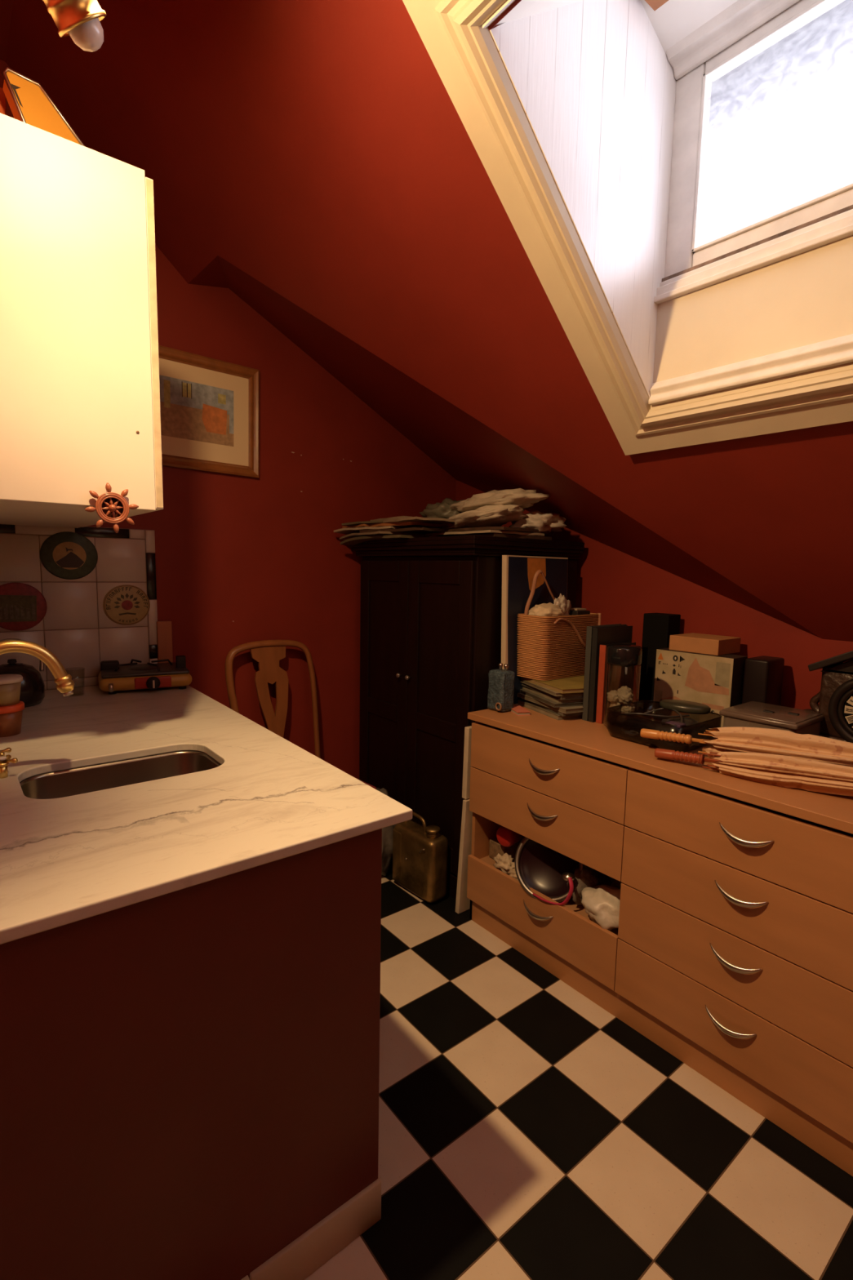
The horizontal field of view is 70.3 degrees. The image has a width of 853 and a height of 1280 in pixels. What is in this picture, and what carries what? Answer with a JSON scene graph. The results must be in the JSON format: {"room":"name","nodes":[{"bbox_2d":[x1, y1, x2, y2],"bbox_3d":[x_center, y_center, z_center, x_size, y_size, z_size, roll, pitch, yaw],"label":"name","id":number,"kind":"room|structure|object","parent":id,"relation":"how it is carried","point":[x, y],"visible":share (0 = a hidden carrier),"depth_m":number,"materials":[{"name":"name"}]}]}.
{"room":"attic kitchen","nodes":[
{"label":"attic kitchen","id":0,"kind":"room"},
{"bbox_2d":[0,0,13,61],"bbox_3d":[-0.461,-1.802,0.317,0.681,0.060,4.030,-4,9,-39],"label":"ceiling","id":1,"kind":"structure","parent":0,"point":[6,6],"depth_m":1.95,"materials":[{"name":"red paint"}]},
{"bbox_2d":[42,0,106,52],"bbox_3d":[-0.558,-1.389,0.880,0.082,0.894,0.142,5,8,28],"label":"spotlight","id":2,"kind":"object","parent":1,"relation":"hanging from","point":[79,20],"visible":1,"depth_m":0.94,"materials":[{"name":"gold"}]},
{"bbox_2d":[0,59,456,779],"bbox_3d":[-0.948,-0.579,2.741,2.800,3.350,0.081,-4,9,-39],"label":"wall","id":3,"kind":"structure","parent":0,"point":[240,560],"depth_m":2.89,"materials":[{"name":"red paint"}]},
{"bbox_2d":[0,524,157,689],"bbox_3d":[-1.572,-0.114,2.240,1.088,0.636,0.009,-4,9,-39],"label":"tile backsplash","id":4,"kind":"structure","parent":3,"relation":"attached to","point":[75,627],"depth_m":2.41,"materials":[{"name":"white"}]},
{"bbox_2d":[0,582,47,631],"bbox_3d":[-1.530,-0.124,2.262,0.192,0.180,0.008,-4,9,-39],"label":"round plate","id":5,"kind":"object","parent":4,"relation":"attached to","point":[23,606],"visible":1,"depth_m":2.27,"materials":[{"name":"ceramic"}]},
{"bbox_2d":[0,595,36,622],"bbox_3d":[-1.530,-0.118,2.259,0.131,0.101,0.001,-4,9,-39],"label":"print","id":6,"kind":"object","parent":5,"relation":"attached to","point":[13,608],"depth_m":2.26},
{"bbox_2d":[40,531,97,579],"bbox_3d":[-1.386,-0.327,2.352,0.196,0.184,0.008,-4,9,-39],"label":"round plate","id":7,"kind":"object","parent":4,"relation":"attached to","point":[68,555],"visible":1,"depth_m":2.35,"materials":[{"name":"brown"}]},
{"bbox_2d":[53,542,86,569],"bbox_3d":[-1.384,-0.327,2.349,0.114,0.107,0.001,-4,9,-39],"label":"print","id":8,"kind":"object","parent":7,"relation":"attached to","point":[66,555],"depth_m":2.35},
{"bbox_2d":[102,584,150,625],"bbox_3d":[-1.235,-0.144,2.497,0.178,0.167,0.008,-4,9,-39],"label":"round plate","id":9,"kind":"object","parent":4,"relation":"attached to","point":[124,604],"visible":1,"depth_m":2.49,"materials":[{"name":"brown"}]},
{"bbox_2d":[114,593,139,615],"bbox_3d":[-1.233,-0.147,2.495,0.099,0.091,0.001,-4,9,-39],"label":"print","id":10,"kind":"object","parent":9,"relation":"attached to","point":[125,604],"depth_m":2.49},
{"bbox_2d":[0,112,163,528],"bbox_3d":[-1.243,-0.756,1.715,0.681,0.788,1.099,-4,9,-39],"label":"upper cabinet","id":11,"kind":"object","parent":3,"relation":"attached to","point":[80,411],"visible":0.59,"depth_m":1.38,"materials":[{"name":"white laminate"}]},
{"bbox_2d":[0,87,6,115],"bbox_3d":[-1.222,-1.272,1.523,0.275,0.281,0.100,-4,9,-39],"label":"box","id":12,"kind":"object","parent":11,"relation":"on","point":[2,97],"visible":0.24,"depth_m":1.55,"materials":[{"name":"orange"}]},
{"bbox_2d":[2,66,85,146],"bbox_3d":[-0.953,-1.263,1.571,0.236,0.264,0.074,-4,9,-39],"label":"tin box","id":13,"kind":"object","parent":11,"relation":"on","point":[29,103],"visible":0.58,"depth_m":1.51,"materials":[{"name":"orange metal"}]},
{"bbox_2d":[84,482,138,533],"bbox_3d":[-0.750,-0.315,1.445,0.117,0.117,0.020,-4,9,-39],"label":"ornament","id":14,"kind":"object","parent":11,"relation":"attached to","point":[113,508],"visible":1,"depth_m":1.44,"materials":[{"name":"brown wood"}]},
{"bbox_2d":[158,345,259,478],"bbox_3d":[-1.000,-0.971,2.577,0.607,0.485,0.026,-4,9,-39],"label":"framed picture","id":15,"kind":"object","parent":3,"relation":"attached to","point":[210,407],"visible":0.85,"depth_m":2.63,"materials":[{"name":"beige"}]},
{"bbox_2d":[159,374,233,446],"bbox_3d":[-0.997,-0.976,2.585,0.359,0.246,0.002,-4,9,-39],"label":"print","id":16,"kind":"object","parent":15,"relation":"attached to","point":[195,411],"depth_m":2.59,"materials":[{"name":"multicoloured paper"}]},
{"bbox_2d":[4,0,852,641],"bbox_3d":[0.624,-0.923,1.324,2.166,1.982,4.052,-4,9,-39],"label":"ceiling","id":17,"kind":"structure","parent":0,"point":[319,149],"depth_m":1.88,"materials":[{"name":"red paint"}]},
{"bbox_2d":[304,857,852,1279],"bbox_3d":[0.304,1.325,1.349,3.000,0.060,4.230,-4,9,-39],"label":"floor","id":18,"kind":"structure","parent":0,"point":[527,1131],"depth_m":1.52,"materials":[{"name":"tile"}]},
{"bbox_2d":[0,828,382,1279],"bbox_3d":[-1.042,0.769,1.647,1.034,0.921,1.752,-4,9,-39],"label":"kitchen island","id":19,"kind":"object","parent":18,"relation":"on","point":[189,1077],"visible":0.56,"depth_m":1.05,"materials":[{"name":"red paint"}]},
{"bbox_2d":[0,684,412,944],"bbox_3d":[-1.001,0.301,1.609,1.165,0.022,1.778,-4,9,-39],"label":"island countertop","id":20,"kind":"structure","parent":19,"relation":"on","point":[68,860],"depth_m":1.23,"materials":[{"name":"stone"}]},
{"bbox_2d":[0,674,24,737],"bbox_3d":[-1.209,0.188,1.734,0.096,0.167,0.096,-4,9,-39],"label":"tub","id":21,"kind":"object","parent":20,"relation":"on","point":[11,716],"depth_m":1.71,"materials":[{"name":"orange plastic"}]},
{"bbox_2d":[0,638,44,707],"bbox_3d":[-1.431,0.109,2.093,0.184,0.232,0.184,0,7,-9],"label":"kettle","id":22,"kind":"object","parent":20,"relation":"on","point":[33,686],"visible":0.7,"depth_m":2.07,"materials":[{"name":"black metal"}]},
{"bbox_2d":[0,640,74,778],"bbox_3d":[-0.964,0.152,1.427,0.223,0.319,0.157,-4,9,-39],"label":"tap","id":23,"kind":"object","parent":20,"relation":"on","point":[64,683],"visible":1,"depth_m":1.39,"materials":[{"name":"gold metal"}]},
{"bbox_2d":[19,751,221,799],"bbox_3d":[-0.736,0.405,1.491,0.454,0.146,0.286,-4,9,-39],"label":"sink","id":24,"kind":"object","parent":20,"relation":"in","point":[79,780],"visible":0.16,"depth_m":1.58,"materials":[{"name":"metal"}]},
{"bbox_2d":[97,655,191,694],"bbox_3d":[-1.129,0.129,2.428,0.330,0.125,0.284,-3,8,-29],"label":"stove","id":25,"kind":"object","parent":20,"relation":"on","point":[113,677],"visible":1,"depth_m":2.36,"materials":[{"name":"brown metal"}]},
{"bbox_2d":[156,620,173,662],"bbox_3d":[-1.128,0.044,2.610,0.060,0.252,0.018,-4,9,-39],"label":"wooden board","id":26,"kind":"object","parent":20,"relation":"on","point":[164,628],"visible":0.56,"depth_m":2.60,"materials":[{"name":"wood"}]},
{"bbox_2d":[225,640,376,789],"bbox_3d":[-0.569,0.569,2.720,0.468,1.093,0.558,-4,9,-39],"label":"dining chair","id":27,"kind":"object","parent":18,"relation":"on","point":[268,654],"visible":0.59,"depth_m":2.86,"materials":[{"name":"brown wood"}]},
{"bbox_2d":[376,787,396,875],"bbox_3d":[-0.246,0.895,2.862,0.208,0.416,0.276,-4,9,-39],"label":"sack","id":28,"kind":"object","parent":18,"relation":"on","point":[387,832],"visible":0.14,"depth_m":2.77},
{"bbox_2d":[392,811,448,902],"bbox_3d":[-0.030,0.950,2.697,0.126,0.347,0.273,-4,9,-39],"label":"canister","id":29,"kind":"object","parent":18,"relation":"on","point":[420,852],"visible":0.94,"depth_m":2.63,"materials":[{"name":"gold metal"}]},
{"bbox_2d":[455,798,472,914],"bbox_3d":[0.278,0.891,2.617,0.352,0.501,0.050,-4,9,-39],"label":"leaning board","id":30,"kind":"object","parent":18,"relation":"on","point":[462,903],"visible":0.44,"depth_m":2.51,"materials":[{"name":"wood"}]},
{"bbox_2d":[462,725,471,799],"bbox_3d":[0.300,0.491,2.573,0.366,0.300,0.031,-4,9,-39],"label":"leaning board","id":31,"kind":"object","parent":30,"relation":"on","point":[468,730],"visible":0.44,"depth_m":2.46,"materials":[{"name":"wood"}]},
{"bbox_2d":[349,535,584,899],"bbox_3d":[0.156,0.301,3.045,0.701,1.573,0.932,-4,9,-39],"label":"wardrobe","id":32,"kind":"object","parent":18,"relation":"on","point":[430,607],"visible":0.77,"depth_m":2.73,"materials":[{"name":"brown wood"}]},
{"bbox_2d":[340,534,431,545],"bbox_3d":[-0.162,-0.479,2.938,0.300,0.042,0.460,-5,9,-42],"label":"magazine","id":33,"kind":"object","parent":32,"relation":"on","point":[352,541],"visible":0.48,"depth_m":2.84,"materials":[{"name":"paper"}]},
{"bbox_2d":[339,531,432,539],"bbox_3d":[-0.207,-0.506,2.975,0.290,0.029,0.420,-3,8,-33],"label":"magazine","id":34,"kind":"object","parent":33,"relation":"on","point":[375,533],"visible":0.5,"depth_m":2.83,"materials":[{"name":"paper"}]},
{"bbox_2d":[360,527,444,533],"bbox_3d":[-0.070,-0.509,2.852,0.420,0.017,0.280,7,9,43],"label":"magazine","id":35,"kind":"object","parent":34,"relation":"on","point":[411,530],"visible":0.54,"depth_m":2.71,"materials":[{"name":"paper"}]},
{"bbox_2d":[333,525,408,533],"bbox_3d":[-0.226,-0.536,2.981,0.400,0.024,0.260,7,9,41],"label":"magazine","id":36,"kind":"object","parent":35,"relation":"on","point":[351,530],"visible":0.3,"depth_m":2.91,"materials":[{"name":"paper"}]},
{"bbox_2d":[342,524,369,528],"bbox_3d":[-0.295,-0.559,3.001,0.160,0.015,0.220,-4,8,-35],"label":"magazine","id":37,"kind":"object","parent":36,"relation":"on","point":[360,525],"visible":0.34,"depth_m":2.91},
{"bbox_2d":[342,520,382,525],"bbox_3d":[-0.202,-0.561,2.933,0.360,0.018,0.220,6,8,35],"label":"magazine","id":38,"kind":"object","parent":37,"relation":"on","point":[353,523],"visible":0.3,"depth_m":2.88,"materials":[{"name":"paper"}]},
{"bbox_2d":[370,515,412,520],"bbox_3d":[-0.091,-0.572,2.905,0.240,0.016,0.300,-4,8,-35],"label":"magazine","id":39,"kind":"object","parent":38,"relation":"on","point":[398,517],"visible":0.12,"depth_m":2.79,"materials":[{"name":"paper"}]},
{"bbox_2d":[369,521,443,528],"bbox_3d":[-0.095,-0.541,2.880,0.260,0.019,0.360,-5,9,-41],"label":"magazine","id":40,"kind":"object","parent":36,"relation":"on","point":[407,524],"visible":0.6,"depth_m":2.76,"materials":[{"name":"paper"}]},
{"bbox_2d":[380,516,454,524],"bbox_3d":[-0.030,-0.537,2.752,0.240,0.015,0.340,-3,8,-32],"label":"magazine","id":41,"kind":"object","parent":40,"relation":"on","point":[430,520],"visible":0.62,"depth_m":2.64,"materials":[{"name":"paper"}]},
{"bbox_2d":[419,497,465,519],"bbox_3d":[0.121,-0.605,2.951,0.289,0.175,0.305,0,7,-9],"label":"plastic bag","id":42,"kind":"object","parent":32,"relation":"on","point":[440,510],"visible":0.34,"depth_m":2.88,"materials":[{"name":"plastic"}]},
{"bbox_2d":[431,533,551,540],"bbox_3d":[0.288,-0.463,2.760,0.340,0.019,0.440,-4,8,-36],"label":"magazine","id":43,"kind":"object","parent":32,"relation":"on","point":[500,535],"visible":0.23,"depth_m":2.58,"materials":[{"name":"paper"}]},
{"bbox_2d":[426,529,544,536],"bbox_3d":[0.258,-0.475,2.734,0.335,0.015,0.451,-4,9,-39],"label":"magazine","id":44,"kind":"object","parent":43,"relation":"on","point":[486,531],"visible":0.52,"depth_m":2.59,"materials":[{"name":"paper"}]},
{"bbox_2d":[431,526,549,533],"bbox_3d":[0.286,-0.489,2.729,0.320,0.017,0.420,-5,9,-43],"label":"magazine","id":45,"kind":"object","parent":44,"relation":"on","point":[498,528],"visible":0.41,"depth_m":2.58,"materials":[{"name":"paper"}]},
{"bbox_2d":[439,504,527,528],"bbox_3d":[0.233,-0.541,2.722,0.311,0.113,0.468,-4,9,-39],"label":"bag","id":46,"kind":"object","parent":45,"relation":"on","point":[498,515],"visible":0.79,"depth_m":2.60,"materials":[{"name":"white fabric"}]},
{"bbox_2d":[450,488,550,511],"bbox_3d":[0.325,-0.613,2.696,0.289,0.098,0.544,-4,9,-39],"label":"bag","id":47,"kind":"object","parent":46,"relation":"on","point":[524,499],"visible":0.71,"depth_m":2.58,"materials":[{"name":"white fabric"}]},
{"bbox_2d":[509,510,566,535],"bbox_3d":[0.501,-0.527,2.760,0.309,0.106,0.268,-4,9,-39],"label":"plastic bag","id":48,"kind":"object","parent":45,"relation":"on","point":[542,522],"visible":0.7,"depth_m":2.65,"materials":[{"name":"plastic"}]},
{"bbox_2d":[466,700,852,1176],"bbox_3d":[0.903,0.775,2.136,0.801,0.872,1.456,-4,9,-39],"label":"dresser","id":49,"kind":"object","parent":18,"relation":"on","point":[731,950],"visible":0.97,"depth_m":1.73,"materials":[{"name":"brown wood"}]},
{"bbox_2d":[487,662,515,711],"bbox_3d":[0.300,0.190,2.453,0.085,0.194,0.096,-4,9,-39],"label":"bottle","id":50,"kind":"object","parent":49,"relation":"on","point":[501,682],"visible":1,"depth_m":2.42,"materials":[{"name":"grey stone"}]},
{"bbox_2d":[493,853,515,875],"bbox_3d":[0.312,0.880,2.371,0.071,0.086,0.126,-4,9,-39],"label":"crumpled tissue","id":51,"kind":"object","parent":49,"relation":"in","point":[504,863],"visible":0.81,"depth_m":2.35,"materials":[{"name":"paper"}]},
{"bbox_2d":[488,836,523,860],"bbox_3d":[0.339,0.860,2.514,0.140,0.077,0.085,-4,9,-39],"label":"cardboard box","id":52,"kind":"object","parent":49,"relation":"in","point":[495,847],"visible":0.43,"depth_m":2.47,"materials":[{"name":"cardboard"}]},
{"bbox_2d":[496,826,524,847],"bbox_3d":[0.341,0.774,2.426,0.082,0.082,0.116,7,9,41],"label":"tub","id":53,"kind":"object","parent":49,"relation":"in","point":[507,837],"visible":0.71,"depth_m":2.38,"materials":[{"name":"red plastic"}]},
{"bbox_2d":[510,705,529,715],"bbox_3d":[0.369,0.283,2.440,0.055,0.014,0.120,-1,7,-14],"label":"notebook","id":54,"kind":"object","parent":49,"relation":"on","point":[518,710],"visible":0.7,"depth_m":2.40,"materials":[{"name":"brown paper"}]},
{"bbox_2d":[501,555,568,704],"bbox_3d":[0.475,-0.048,2.642,0.395,0.628,0.047,-4,9,-39],"label":"picture frame","id":55,"kind":"object","parent":49,"relation":"on","point":[518,572],"visible":0.59,"depth_m":2.55,"materials":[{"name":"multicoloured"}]},
{"bbox_2d":[514,836,584,902],"bbox_3d":[0.447,0.821,2.216,0.260,0.236,0.127,5,8,32],"label":"round dish","id":56,"kind":"object","parent":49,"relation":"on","point":[538,867],"visible":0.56,"depth_m":2.24,"materials":[{"name":"silver glass"}]},
{"bbox_2d":[480,855,618,935],"bbox_3d":[0.696,0.813,2.428,0.735,0.220,0.678,-4,9,-39],"label":"drawer","id":57,"kind":"object","parent":49,"relation":"attached to","point":[580,910],"depth_m":2.18,"materials":[{"name":"brown wood"}]},
{"bbox_2d":[517,699,582,719],"bbox_3d":[0.562,0.276,2.516,0.265,0.018,0.325,-2,7,-23],"label":"magazine","id":58,"kind":"object","parent":49,"relation":"on","point":[521,702],"visible":0.16,"depth_m":2.40,"materials":[{"name":"paper"}]},
{"bbox_2d":[521,698,582,716],"bbox_3d":[0.585,0.262,2.499,0.265,0.014,0.325,-1,7,-21],"label":"magazine","id":59,"kind":"object","parent":58,"relation":"on","point":[558,713],"visible":0.25,"depth_m":2.35,"materials":[{"name":"paper"}]},
{"bbox_2d":[517,693,582,713],"bbox_3d":[0.576,0.248,2.488,0.265,0.017,0.325,-2,7,-25],"label":"magazine","id":60,"kind":"object","parent":59,"relation":"on","point":[572,709],"visible":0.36,"depth_m":2.34,"materials":[{"name":"paper"}]},
{"bbox_2d":[520,688,582,707],"bbox_3d":[0.565,0.230,2.505,0.265,0.014,0.325,-1,7,-18],"label":"magazine","id":61,"kind":"object","parent":60,"relation":"on","point":[533,695],"visible":0.16,"depth_m":2.36,"materials":[{"name":"paper"}]},
{"bbox_2d":[522,685,582,703],"bbox_3d":[0.578,0.214,2.513,0.265,0.016,0.325,-1,7,-19],"label":"magazine","id":62,"kind":"object","parent":61,"relation":"on","point":[542,695],"visible":0.16,"depth_m":2.36,"materials":[{"name":"paper"}]},
{"bbox_2d":[521,682,583,700],"bbox_3d":[0.580,0.200,2.502,0.265,0.015,0.325,-1,7,-20],"label":"magazine","id":63,"kind":"object","parent":62,"relation":"on","point":[566,697],"visible":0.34,"depth_m":2.34,"materials":[{"name":"paper"}]},
{"bbox_2d":[520,679,583,696],"bbox_3d":[0.569,0.187,2.492,0.265,0.013,0.325,-1,7,-17],"label":"magazine","id":64,"kind":"object","parent":63,"relation":"on","point":[554,693],"visible":0.16,"depth_m":2.35,"materials":[{"name":"paper"}]},
{"bbox_2d":[520,675,584,693],"bbox_3d":[0.582,0.172,2.497,0.275,0.016,0.345,-1,7,-21],"label":"book","id":65,"kind":"object","parent":64,"relation":"on","point":[571,684],"visible":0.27,"depth_m":2.41,"materials":[{"name":"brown paper"}]},
{"bbox_2d":[516,569,600,680],"bbox_3d":[0.571,-0.073,2.587,0.377,0.448,0.187,-4,9,-39],"label":"straw basket","id":66,"kind":"object","parent":65,"relation":"on","point":[549,647],"visible":0.79,"depth_m":2.50,"materials":[{"name":"brown wicker"}]},
{"bbox_2d":[528,602,566,616],"bbox_3d":[0.507,-0.112,2.541,0.189,0.090,0.136,-4,9,-39],"label":"crumpled tissue","id":67,"kind":"object","parent":66,"relation":"in","point":[548,609],"visible":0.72,"depth_m":2.49,"materials":[{"name":"beige paper"}]},
{"bbox_2d":[553,593,571,615],"bbox_3d":[0.574,-0.131,2.570,0.115,0.135,0.031,-4,9,-39],"label":"wrapping","id":68,"kind":"object","parent":66,"relation":"in","point":[565,604],"visible":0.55,"depth_m":2.56,"materials":[{"name":"paper"}]},
{"bbox_2d":[568,609,590,615],"bbox_3d":[0.660,-0.119,2.648,0.090,0.020,0.070,-4,9,-39],"label":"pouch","id":69,"kind":"object","parent":66,"relation":"in","point":[571,612],"visible":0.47,"depth_m":2.62,"materials":[{"name":"black"}]},
{"bbox_2d":[532,865,599,905],"bbox_3d":[0.510,0.878,2.146,0.235,0.146,0.126,0,7,-11],"label":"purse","id":70,"kind":"object","parent":49,"relation":"on","point":[587,877],"visible":0.77,"depth_m":2.12,"materials":[{"name":"leather"}]},
{"bbox_2d":[581,884,620,930],"bbox_3d":[0.609,0.895,2.048,0.179,0.129,0.165,5,8,32],"label":"plastic bag","id":71,"kind":"object","parent":49,"relation":"in","point":[601,903],"visible":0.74,"depth_m":2.00,"materials":[{"name":"plastic"}]},
{"bbox_2d":[582,623,626,720],"bbox_3d":[0.698,0.122,2.370,0.225,0.362,0.025,-4,9,-39],"label":"book","id":72,"kind":"object","parent":49,"relation":"on","point":[589,628],"visible":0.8,"depth_m":2.30,"materials":[{"name":"grey paper"}]},
{"bbox_2d":[587,625,632,722],"bbox_3d":[0.715,0.127,2.351,0.228,0.358,0.024,-4,9,-39],"label":"book","id":73,"kind":"object","parent":49,"relation":"on","point":[623,633],"visible":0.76,"depth_m":2.29,"materials":[{"name":"paper"}]},
{"bbox_2d":[608,876,622,888],"bbox_3d":[0.737,0.850,2.121,0.224,0.170,0.190,-4,9,-39],"label":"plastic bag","id":74,"kind":"object","parent":49,"relation":"in","point":[615,883],"visible":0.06,"depth_m":2.08,"materials":[{"name":"plastic"}]},
{"bbox_2d":[595,641,635,724],"bbox_3d":[0.730,0.161,2.328,0.202,0.297,0.026,-4,9,-39],"label":"book","id":75,"kind":"object","parent":49,"relation":"on","point":[619,676],"visible":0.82,"depth_m":2.28,"materials":[{"name":"paper"}]},
{"bbox_2d":[602,644,642,726],"bbox_3d":[0.706,0.166,2.186,0.122,0.295,0.122,-4,9,-39],"label":"glass jar","id":76,"kind":"object","parent":49,"relation":"on","point":[626,655],"visible":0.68,"depth_m":2.13,"materials":[{"name":"black"}]},
{"bbox_2d":[606,689,619,703],"bbox_3d":[0.681,0.207,2.196,0.053,0.052,0.054,-4,9,-39],"label":"ball","id":77,"kind":"object","parent":76,"relation":"in","point":[612,695],"visible":0.79,"depth_m":2.18,"materials":[{"name":"white fabric"}]},
{"bbox_2d":[617,689,634,704],"bbox_3d":[0.711,0.205,2.167,0.058,0.056,0.058,-1,7,-17],"label":"ball","id":78,"kind":"object","parent":76,"relation":"in","point":[624,697],"visible":1,"depth_m":2.15,"materials":[{"name":"white fabric"}]},
{"bbox_2d":[621,702,635,715],"bbox_3d":[0.725,0.247,2.180,0.055,0.053,0.054,-4,9,-39],"label":"ball","id":79,"kind":"object","parent":76,"relation":"in","point":[630,708],"visible":0.77,"depth_m":2.16,"materials":[{"name":"white fabric"}]},
{"bbox_2d":[638,613,680,701],"bbox_3d":[0.968,0.091,2.519,0.095,0.400,0.113,-4,9,-39],"label":"case","id":80,"kind":"object","parent":49,"relation":"on","point":[658,628],"visible":0.48,"depth_m":2.49,"materials":[{"name":"black"}]},
{"bbox_2d":[606,700,722,751],"bbox_3d":[0.811,0.293,2.081,0.284,0.095,0.302,-4,9,-39],"label":"tray","id":81,"kind":"object","parent":49,"relation":"on","point":[616,721],"visible":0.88,"depth_m":2.01,"materials":[{"name":"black plastic"}]},
{"bbox_2d":[621,718,648,736],"bbox_3d":[0.740,0.304,2.073,0.166,0.064,0.198,-4,9,-39],"label":"pouch","id":82,"kind":"object","parent":81,"relation":"in","point":[625,732],"visible":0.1,"depth_m":2.02,"materials":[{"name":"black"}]},
{"bbox_2d":[626,712,689,717],"bbox_3d":[0.771,0.256,2.034,0.225,0.027,0.074,2,7,11],"label":"cable","id":83,"kind":"object","parent":82,"relation":"on","point":[640,713],"visible":0.82,"depth_m":2.01,"materials":[{"name":"plastic"}]},
{"bbox_2d":[644,707,683,723],"bbox_3d":[0.802,0.257,2.029,0.086,0.034,0.204,2,7,4],"label":"cable","id":84,"kind":"object","parent":82,"relation":"on","point":[660,708],"visible":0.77,"depth_m":2.11,"materials":[{"name":"grey rubber"}]},
{"bbox_2d":[666,720,685,728],"bbox_3d":[0.789,0.268,1.918,0.037,0.010,0.050,-4,9,-39],"label":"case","id":85,"kind":"object","parent":81,"relation":"on","point":[679,725],"visible":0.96,"depth_m":1.91,"materials":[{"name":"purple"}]},
{"bbox_2d":[661,717,706,746],"bbox_3d":[0.846,0.301,2.007,0.220,0.087,0.147,-4,9,-39],"label":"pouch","id":86,"kind":"object","parent":81,"relation":"in","point":[687,721],"visible":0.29,"depth_m":1.99,"materials":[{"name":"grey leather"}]},
{"bbox_2d":[659,699,711,714],"bbox_3d":[0.892,0.228,2.092,0.103,0.027,0.166,-4,9,-39],"label":"round tin","id":87,"kind":"object","parent":81,"relation":"on","point":[682,706],"visible":0.98,"depth_m":2.06,"materials":[{"name":"metal"}]},
{"bbox_2d":[653,647,747,727],"bbox_3d":[1.024,0.183,2.283,0.112,0.274,0.293,-4,9,-39],"label":"printed box","id":88,"kind":"object","parent":49,"relation":"on","point":[715,682],"visible":0.8,"depth_m":2.22,"materials":[{"name":"brown"}]},
{"bbox_2d":[669,632,741,655],"bbox_3d":[1.060,0.014,2.308,0.175,0.056,0.189,-4,9,-39],"label":"kraft box","id":89,"kind":"object","parent":88,"relation":"on","point":[708,644],"visible":1,"depth_m":2.25,"materials":[{"name":"cardboard"}]},
{"bbox_2d":[640,726,852,767],"bbox_3d":[1.116,0.334,1.672,1.019,0.132,0.159,5,8,33],"label":"closed parasol","id":90,"kind":"object","parent":49,"relation":"on","point":[730,739],"visible":0.73,"depth_m":1.71,"materials":[{"name":"fabric"}]},
{"bbox_2d":[654,748,852,796],"bbox_3d":[1.073,0.366,1.580,0.923,0.089,0.102,6,8,35],"label":"closed parasol","id":91,"kind":"object","parent":49,"relation":"on","point":[781,771],"visible":0.99,"depth_m":1.63,"materials":[{"name":"fabric"}]},
{"bbox_2d":[742,655,784,705],"bbox_3d":[1.204,0.200,2.173,0.140,0.273,0.080,-4,9,-39],"label":"tin","id":92,"kind":"object","parent":49,"relation":"on","point":[763,674],"visible":0.54,"depth_m":2.13,"materials":[{"name":"black"}]},
{"bbox_2d":[719,701,824,736],"bbox_3d":[1.119,0.292,1.967,0.234,0.134,0.234,-4,9,-39],"label":"plastic container","id":93,"kind":"object","parent":49,"relation":"on","point":[752,713],"visible":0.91,"depth_m":1.92,"materials":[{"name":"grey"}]},
{"bbox_2d":[803,650,852,742],"bbox_3d":[1.403,0.188,1.873,0.202,0.371,0.422,-4,9,-39],"label":"mantel clock","id":94,"kind":"object","parent":49,"relation":"on","point":[835,696],"visible":0.61,"depth_m":1.89,"materials":[{"name":"brown wood"}]},
{"bbox_2d":[489,0,676,398],"bbox_3d":[0.432,-1.148,1.537,0.820,1.048,0.053,-4,9,-39],"label":"wall","id":95,"kind":"structure","parent":0,"point":[593,82],"depth_m":1.51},
{"bbox_2d":[644,0,668,10],"bbox_3d":[0.560,-1.613,1.479,0.120,0.045,0.063,-4,9,-39],"label":"trim","id":96,"kind":"structure","parent":95,"relation":"attached to","point":[655,5],"depth_m":1.52,"materials":[{"name":"wood"}]},
{"bbox_2d":[482,0,737,69],"bbox_3d":[0.725,-1.448,1.038,0.770,0.465,1.030,-4,9,-39],"label":"ceiling","id":97,"kind":"structure","parent":0,"point":[675,20],"depth_m":1.51,"materials":[{"name":"white paint"}]},
{"bbox_2d":[455,480,852,709],"bbox_3d":[1.449,0.119,2.115,0.080,2.200,4.030,-4,9,-39],"label":"wall","id":98,"kind":"structure","parent":0,"point":[612,583],"depth_m":2.51,"materials":[{"name":"red paint"}]},
{"bbox_2d":[650,235,852,411],"bbox_3d":[0.994,-0.756,1.347,0.065,0.300,1.030,-4,9,-39],"label":"wall","id":99,"kind":"structure","parent":0,"point":[806,298],"depth_m":1.50,"materials":[{"name":"beige paint"}]},
{"bbox_2d":[402,0,852,455],"bbox_3d":[0.700,-0.911,1.097,0.917,0.838,1.303,-4,9,-39],"label":"trim","id":100,"kind":"structure","parent":99,"relation":"attached to","point":[465,55],"depth_m":1.49,"materials":[{"name":"beige paint"}]},
{"bbox_2d":[648,208,852,405],"bbox_3d":[0.988,-0.788,1.337,0.084,0.335,1.030,-4,9,-39],"label":"window sill","id":101,"kind":"structure","parent":99,"relation":"attached to","point":[837,351],"depth_m":1.49,"materials":[{"name":"white paint"}]},
{"bbox_2d":[661,204,852,282],"bbox_3d":[1.000,-0.961,1.323,0.042,0.012,1.027,-4,9,-39],"label":"trim","id":102,"kind":"structure","parent":99,"relation":"attached to","point":[850,207],"depth_m":1.50,"materials":[{"name":"wood"}]},
{"bbox_2d":[664,0,852,277],"bbox_3d":[0.988,-1.247,1.277,0.115,0.590,1.030,-4,9,-39],"label":"window","id":103,"kind":"structure","parent":99,"relation":"in","point":[745,28],"depth_m":1.58,"materials":[{"name":"white paint"}]},
{"bbox_2d":[704,0,852,191],"bbox_3d":[1.174,-1.499,1.394,0.160,0.330,1.130,-4,9,-39],"label":"window pane","id":104,"kind":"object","parent":103,"relation":"attached to","point":[798,90],"depth_m":1.61,"materials":[{"name":"glass"}]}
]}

